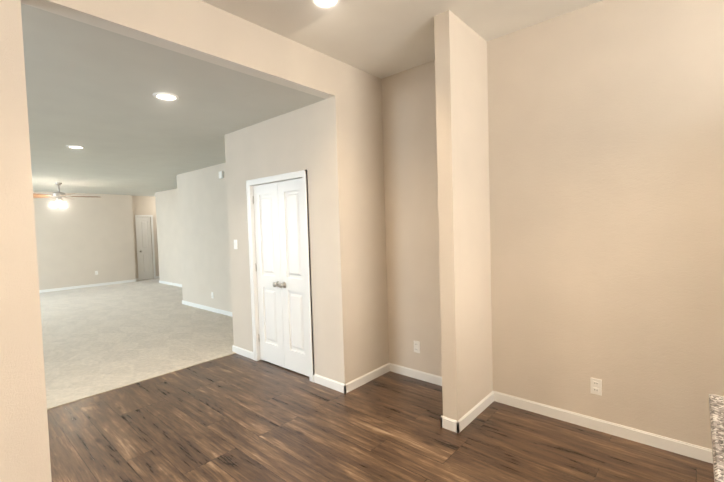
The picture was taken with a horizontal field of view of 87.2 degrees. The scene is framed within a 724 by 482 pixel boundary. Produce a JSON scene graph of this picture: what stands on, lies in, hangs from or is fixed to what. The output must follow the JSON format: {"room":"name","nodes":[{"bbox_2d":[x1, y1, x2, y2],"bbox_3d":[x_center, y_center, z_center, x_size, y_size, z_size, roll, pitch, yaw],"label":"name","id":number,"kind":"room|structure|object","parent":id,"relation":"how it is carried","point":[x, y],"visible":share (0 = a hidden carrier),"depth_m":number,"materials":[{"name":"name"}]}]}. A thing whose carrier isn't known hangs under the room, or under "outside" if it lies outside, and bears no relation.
{"room":"empty dining area","nodes":[
{"label":"empty dining area","id":0,"kind":"room"},
{"bbox_2d":[33,192,135,289],"bbox_3d":[-9.722,0.121,9.000,0.120,2.710,7.750,0,3,41],"label":"wall","id":1,"kind":"structure","parent":0,"point":[80,241],"depth_m":10.91,"materials":[{"name":"beige paint"}]},
{"bbox_2d":[39,279,136,292],"bbox_3d":[-9.627,1.433,9.014,0.014,0.083,7.764,0,3,41],"label":"baseboard","id":2,"kind":"structure","parent":1,"relation":"attached to","point":[134,280],"depth_m":10.93,"materials":[{"name":"white paint"}]},
{"bbox_2d":[40,278,235,409],"bbox_3d":[-5.679,1.449,7.171,9.380,0.058,10.440,0,3,41],"label":"floor carpet","id":3,"kind":"object","parent":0,"point":[97,340],"visible":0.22,"depth_m":5.59,"materials":[{"name":"beige carpet"}]},
{"bbox_2d":[132,196,158,278],"bbox_3d":[-6.527,-0.136,12.972,0.120,2.710,2.450,0,3,41],"label":"wall","id":4,"kind":"structure","parent":0,"point":[152,206],"depth_m":12.34,"materials":[{"name":"beige paint"}]},
{"bbox_2d":[137,217,152,279],"bbox_3d":[-7.027,0.236,12.337,0.099,2.024,0.392,0,3,41],"label":"hall door","id":5,"kind":"structure","parent":4,"relation":"in","point":[145,247],"depth_m":12.35,"materials":[{"name":"white paint"}]},
{"bbox_2d":[135,215,155,279],"bbox_3d":[-7.010,0.210,12.321,0.016,2.100,0.520,0,3,41],"label":"door frame","id":6,"kind":"structure","parent":4,"relation":"attached to","point":[137,242],"depth_m":12.21,"materials":[{"name":"white paint"}]},
{"bbox_2d":[155,188,181,283],"bbox_3d":[-4.594,-0.081,10.127,4.000,2.710,0.120,0,3,41],"label":"wall","id":7,"kind":"structure","parent":0,"point":[168,235],"depth_m":10.86,"materials":[{"name":"beige paint"}]},
{"bbox_2d":[159,280,181,286],"bbox_3d":[-4.603,1.234,10.133,4.014,0.083,0.014,0,3,41],"label":"baseboard","id":8,"kind":"structure","parent":7,"relation":"attached to","point":[163,282],"depth_m":10.91,"materials":[{"name":"white paint"}]},
{"bbox_2d":[21,3,324,196],"bbox_3d":[-5.106,-1.326,6.482,11.130,0.100,10.440,0,3,41],"label":"ceiling","id":9,"kind":"structure","parent":0,"point":[91,89],"depth_m":3.58,"materials":[{"name":"paint"}]},
{"bbox_2d":[33,182,97,206],"bbox_3d":[-6.741,-1.034,8.521,1.454,0.546,1.466,0,3,41],"label":"ceiling fan","id":10,"kind":"object","parent":9,"relation":"hanging from","point":[59,196],"visible":1,"depth_m":8.46,"materials":[{"name":"silver metal"}]},
{"bbox_2d":[66,145,84,148],"bbox_3d":[-3.823,-1.253,5.076,0.204,0.012,0.204,0,3,41],"label":"recessed light","id":11,"kind":"object","parent":9,"relation":"in","point":[75,147],"visible":0.98,"depth_m":5.06,"materials":[{"name":"white paint"}]},
{"bbox_2d":[153,92,178,100],"bbox_3d":[-1.694,-1.246,3.292,0.204,0.012,0.204,0,3,41],"label":"recessed light","id":12,"kind":"object","parent":9,"relation":"in","point":[164,96],"visible":0.98,"depth_m":3.28,"materials":[{"name":"white paint"}]},
{"bbox_2d":[0,0,388,481],"bbox_3d":[-2.001,0.021,1.500,0.120,3.040,6.680,0,3,41],"label":"wall","id":13,"kind":"structure","parent":0,"point":[24,447],"depth_m":2.51,"materials":[{"name":"beige paint"}]},
{"bbox_2d":[344,364,391,393],"bbox_3d":[0.061,1.348,3.754,0.014,0.083,0.674,0,3,41],"label":"baseboard","id":14,"kind":"structure","parent":13,"relation":"attached to","point":[359,381],"depth_m":3.72,"materials":[{"name":"white paint"}]},
{"bbox_2d":[177,163,231,311],"bbox_3d":[-2.370,-0.015,6.779,3.760,2.710,0.120,0,3,41],"label":"wall","id":15,"kind":"structure","parent":0,"point":[203,231],"depth_m":7.23,"materials":[{"name":"beige paint"}]},
{"bbox_2d":[182,300,231,316],"bbox_3d":[-2.379,1.301,6.786,3.774,0.083,0.014,0,3,41],"label":"baseboard","id":16,"kind":"structure","parent":15,"relation":"attached to","point":[216,310],"depth_m":7.26,"materials":[{"name":"white paint"}]},
{"bbox_2d":[219,171,223,178],"bbox_3d":[-2.480,-1.164,6.692,0.120,0.120,0.040,0,3,41],"label":"smoke detector","id":17,"kind":"object","parent":15,"relation":"attached to","point":[221,174],"visible":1,"depth_m":6.66,"materials":[{"name":"white plastic"}]},
{"bbox_2d":[224,99,335,380],"bbox_3d":[-0.932,0.045,4.188,1.820,2.710,0.120,0,3,41],"label":"wall","id":18,"kind":"structure","parent":0,"point":[315,140],"depth_m":3.85,"materials":[{"name":"beige paint"}]},
{"bbox_2d":[232,345,253,359],"bbox_3d":[-1.442,1.358,4.634,0.466,0.083,0.014,0,3,41],"label":"baseboard","id":19,"kind":"structure","parent":18,"relation":"attached to","point":[238,350],"depth_m":4.63,"materials":[{"name":"white paint"}]},
{"bbox_2d":[246,170,313,381],"bbox_3d":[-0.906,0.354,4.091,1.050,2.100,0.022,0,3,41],"label":"door frame","id":20,"kind":"structure","parent":18,"relation":"attached to","point":[291,175],"depth_m":3.81,"materials":[{"name":"white paint"}]},
{"bbox_2d":[253,178,308,375],"bbox_3d":[-0.866,0.377,4.136,0.922,2.024,0.035,0,3,41],"label":"closet double door","id":21,"kind":"structure","parent":18,"relation":"in","point":[280,252],"depth_m":4.11,"materials":[{"name":"white paint"}]},
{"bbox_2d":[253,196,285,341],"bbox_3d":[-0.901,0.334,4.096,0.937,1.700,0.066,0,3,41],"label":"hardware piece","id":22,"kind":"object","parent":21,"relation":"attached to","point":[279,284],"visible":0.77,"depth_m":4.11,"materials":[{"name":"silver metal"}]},
{"bbox_2d":[313,373,345,393],"bbox_3d":[-0.315,1.364,3.645,0.434,0.083,0.014,0,3,41],"label":"baseboard","id":23,"kind":"structure","parent":18,"relation":"attached to","point":[329,383],"depth_m":3.63,"materials":[{"name":"white paint"}]},
{"bbox_2d":[47,353,713,481],"bbox_3d":[0.440,1.575,-0.539,9.990,0.050,6.920,0,3,41],"label":"floor","id":24,"kind":"structure","parent":0,"point":[235,417],"depth_m":2.76,"materials":[{"name":"brown wood"}]},
{"bbox_2d":[709,394,723,481],"bbox_3d":[1.710,1.022,0.284,2.130,0.910,1.015,0,3,41],"label":"kitchen island","id":25,"kind":"object","parent":24,"relation":"on","point":[716,407],"visible":1,"depth_m":1.10,"materials":[{"name":"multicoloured stone"}]},
{"bbox_2d":[201,0,602,78],"bbox_3d":[1.003,-1.533,-1.241,8.240,0.100,6.920,0,3,41],"label":"ceiling","id":26,"kind":"structure","parent":0,"point":[381,39],"depth_m":2.81,"materials":[{"name":"white paint"}]},
{"bbox_2d":[311,0,340,8],"bbox_3d":[-0.239,-1.590,2.509,0.204,0.012,0.204,0,3,41],"label":"recessed light","id":27,"kind":"object","parent":26,"relation":"in","point":[326,4],"visible":1,"depth_m":2.55,"materials":[{"name":"white paint"}]},
{"bbox_2d":[434,10,492,420],"bbox_3d":[0.828,-0.127,3.024,0.120,3.040,0.650,0,3,41],"label":"wall","id":28,"kind":"structure","parent":0,"point":[461,79],"depth_m":2.86,"materials":[{"name":"beige paint"}]},
{"bbox_2d":[440,415,451,428],"bbox_3d":[0.811,1.350,3.115,0.014,0.083,0.644,0,3,41],"label":"baseboard","id":29,"kind":"structure","parent":28,"relation":"attached to","point":[446,422],"depth_m":2.85,"materials":[{"name":"white paint"}]},
{"bbox_2d":[452,391,495,432],"bbox_3d":[0.905,1.351,3.033,0.034,0.083,0.644,0,3,41],"label":"baseboard","id":30,"kind":"structure","parent":28,"relation":"attached to","point":[457,426],"depth_m":2.97,"materials":[{"name":"white paint"}]},
{"bbox_2d":[381,0,723,448],"bbox_3d":[3.246,-0.136,1.413,8.120,3.040,0.120,0,3,41],"label":"wall","id":31,"kind":"structure","parent":0,"point":[606,149],"depth_m":2.72,"materials":[{"name":"beige paint"}]},
{"bbox_2d":[388,363,441,385],"bbox_3d":[0.662,1.332,3.691,1.000,0.083,0.014,0,3,41],"label":"baseboard","id":32,"kind":"structure","parent":31,"relation":"attached to","point":[413,373],"depth_m":3.79,"materials":[{"name":"white paint"}]},
{"bbox_2d":[414,341,419,352],"bbox_3d":[0.543,1.053,3.779,0.070,0.115,0.010,0,3,41],"label":"outlet","id":33,"kind":"object","parent":31,"relation":"attached to","point":[416,346],"visible":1,"depth_m":3.77,"materials":[{"name":"white plastic"}]},
{"bbox_2d":[590,378,601,395],"bbox_3d":[1.701,1.058,2.763,0.070,0.115,0.010,0,3,41],"label":"outlet","id":34,"kind":"object","parent":31,"relation":"attached to","point":[596,386],"visible":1,"depth_m":2.76,"materials":[{"name":"white plastic"}]},
{"bbox_2d":[496,391,712,463],"bbox_3d":[3.713,1.346,1.013,6.880,0.083,0.014,0,3,41],"label":"baseboard","id":35,"kind":"structure","parent":31,"relation":"attached to","point":[639,436],"depth_m":2.70,"materials":[{"name":"white paint"}]}
]}

